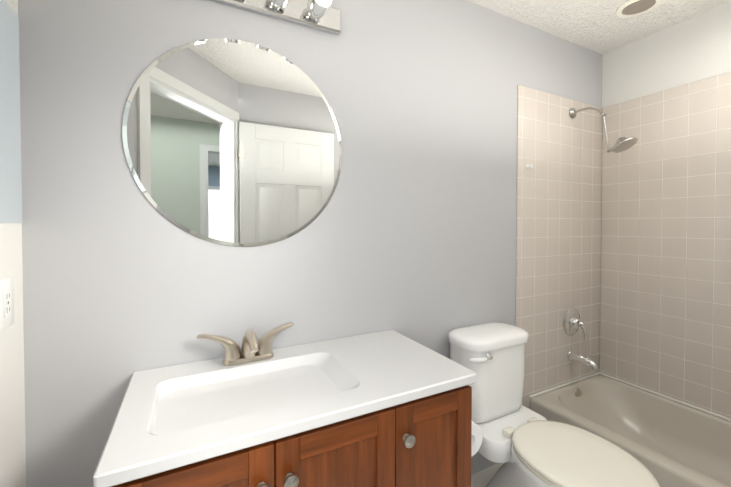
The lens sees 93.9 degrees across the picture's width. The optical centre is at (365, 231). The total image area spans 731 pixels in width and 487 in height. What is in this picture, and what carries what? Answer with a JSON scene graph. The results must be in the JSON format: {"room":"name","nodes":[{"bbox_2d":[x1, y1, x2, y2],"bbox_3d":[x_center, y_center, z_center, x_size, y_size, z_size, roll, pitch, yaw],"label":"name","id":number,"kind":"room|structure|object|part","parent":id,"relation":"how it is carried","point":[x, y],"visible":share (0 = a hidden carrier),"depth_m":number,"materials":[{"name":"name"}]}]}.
{"room":"bathroom","nodes":[
{"label":"bathroom","id":0,"kind":"room"},
{"bbox_2d":[0,0,25,486],"bbox_3d":[-0.833,0.072,0.602,0.115,2.340,0.690,-1,1,-27],"label":"wall","id":1,"kind":"structure","parent":0,"point":[12,436],"depth_m":0.88,"materials":[{"name":"white paint"}]},
{"bbox_2d":[0,276,13,330],"bbox_3d":[-0.885,0.177,0.841,0.008,0.122,0.080,-1,1,-27],"label":"electrical outlet plate","id":2,"kind":"object","parent":1,"relation":"attached to","point":[7,302],"visible":1,"depth_m":0.84,"materials":[{"name":"white plastic"}]},
{"bbox_2d":[0,0,21,222],"bbox_3d":[-0.810,-0.297,0.684,0.006,0.558,0.546,-1,1,-27],"label":"mirror panel","id":3,"kind":"object","parent":1,"relation":"attached to","point":[10,175],"visible":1,"depth_m":0.86,"materials":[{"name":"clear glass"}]},
{"bbox_2d":[18,0,601,486],"bbox_3d":[0.259,0.054,1.617,2.987,2.340,0.115,-1,1,-27],"label":"wall","id":4,"kind":"structure","parent":0,"point":[410,230],"depth_m":1.25,"materials":[{"name":"grey paint"}]},
{"bbox_2d":[122,38,341,246],"bbox_3d":[-0.414,-0.302,1.194,0.720,0.714,0.006,-1,1,-27],"label":"round mirror","id":5,"kind":"object","parent":4,"relation":"attached to","point":[231,142],"visible":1,"depth_m":1.17,"materials":[{"name":"clear glass"}]},
{"bbox_2d":[213,0,340,34],"bbox_3d":[-0.359,-0.813,1.146,0.640,0.090,0.127,-1,1,-27],"label":"sconce","id":6,"kind":"object","parent":4,"relation":"attached to","point":[322,15],"visible":1,"depth_m":1.23,"materials":[{"name":"silver metal"}]},
{"bbox_2d":[516,85,602,408],"bbox_3d":[1.162,0.217,2.015,0.789,2.000,0.008,-1,1,-27],"label":"wall tiles","id":7,"kind":"structure","parent":4,"relation":"attached to","point":[558,231],"depth_m":1.98,"materials":[{"name":"beige tile"}]},
{"bbox_2d":[563,308,598,369],"bbox_3d":[1.276,0.625,1.987,0.168,0.327,0.159,-1,1,-27],"label":"tub faucet","id":8,"kind":"object","parent":7,"relation":"attached to","point":[572,323],"visible":1,"depth_m":2.02,"materials":[{"name":"silver metal"}]},
{"bbox_2d":[569,107,637,152],"bbox_3d":[1.309,-0.575,1.888,0.114,0.308,0.328,-1,1,-27],"label":"shower head","id":9,"kind":"object","parent":7,"relation":"attached to","point":[621,144],"visible":1,"depth_m":1.83},
{"bbox_2d":[471,463,503,486],"bbox_3d":[1.140,1.298,-1.179,7.000,0.050,6.300,-1,1,-27],"label":"floor","id":10,"kind":"structure","parent":0,"point":[483,478],"depth_m":1.70,"materials":[{"name":"tile"}]},
{"bbox_2d":[93,322,482,486],"bbox_3d":[-0.128,0.777,1.075,1.063,0.914,0.515,-1,1,-27],"label":"bathroom vanity","id":11,"kind":"object","parent":10,"relation":"on","point":[390,408],"visible":1,"depth_m":0.92,"materials":[{"name":"brown wood"}]},
{"bbox_2d":[196,322,293,365],"bbox_3d":[-0.371,0.376,1.106,0.316,0.114,0.158,-1,1,-27],"label":"faucet","id":12,"kind":"object","parent":11,"relation":"on","point":[253,352],"depth_m":1.12,"materials":[{"name":"silver metal"}]},
{"bbox_2d":[448,322,659,486],"bbox_3d":[0.696,0.843,1.358,0.386,0.772,0.758,-1,1,-27],"label":"toilet","id":13,"kind":"object","parent":10,"relation":"on","point":[527,447],"visible":0.92,"depth_m":1.38,"materials":[{"name":"white ceramic"}]},
{"bbox_3d":[0.472,0.542,1.436,0.065,0.023,0.046,-1,1,-27],"label":"lever handle","id":14,"kind":"part","parent":13,"relation":"part of","materials":[{"name":"silver metal"}]},
{"bbox_3d":[0.573,0.643,1.594,0.386,0.380,0.218,-1,1,-27],"label":"tank","id":15,"kind":"part","parent":13,"relation":"part of","materials":[{"name":"white ceramic"}]},
{"bbox_3d":[0.760,0.819,1.234,0.380,0.044,0.481,-1,1,-27],"label":"seat lid","id":16,"kind":"part","parent":13,"relation":"part of","materials":[{"name":"white plastic"}]},
{"bbox_2d":[530,374,730,486],"bbox_3d":[1.553,1.079,1.375,0.676,0.300,1.512,-1,1,-27],"label":"bathtub","id":17,"kind":"object","parent":10,"relation":"on","point":[666,442],"visible":0.81,"depth_m":1.78,"materials":[{"name":"beige ceramic"}]},
{"bbox_2d":[467,0,730,54],"bbox_3d":[1.140,-1.091,-1.220,7.000,0.050,6.300,-1,1,-27],"label":"ceiling","id":18,"kind":"structure","parent":0,"point":[600,27],"depth_m":1.79,"materials":[{"name":"white paint"}]},
{"bbox_2d":[616,0,661,17],"bbox_3d":[1.351,-1.112,1.689,0.178,0.010,0.178,-1,1,-27],"label":"recessed light","id":19,"kind":"object","parent":18,"relation":"attached to","point":[630,8],"visible":1,"depth_m":1.70,"materials":[{"name":"white"}]},
{"bbox_2d":[602,2,730,107],"bbox_3d":[1.938,0.056,1.494,0.115,2.340,1.639,-1,1,-27],"label":"wall","id":20,"kind":"structure","parent":0,"point":[694,49],"depth_m":1.87,"materials":[{"name":"white paint"}]},
{"bbox_2d":[530,372,730,420],"bbox_3d":[1.554,0.925,1.376,0.673,0.010,1.509,-1,1,-27],"label":"trim","id":21,"kind":"structure","parent":20,"relation":"attached to","point":[586,377],"depth_m":1.95,"materials":[{"name":"white"}]},
{"bbox_2d":[600,71,730,420],"bbox_3d":[1.858,0.226,1.517,0.008,2.000,1.516,-1,1,-27],"label":"wall tile","id":22,"kind":"structure","parent":20,"relation":"attached to","point":[665,313],"depth_m":1.87,"materials":[{"name":"beige tile"}]}
]}

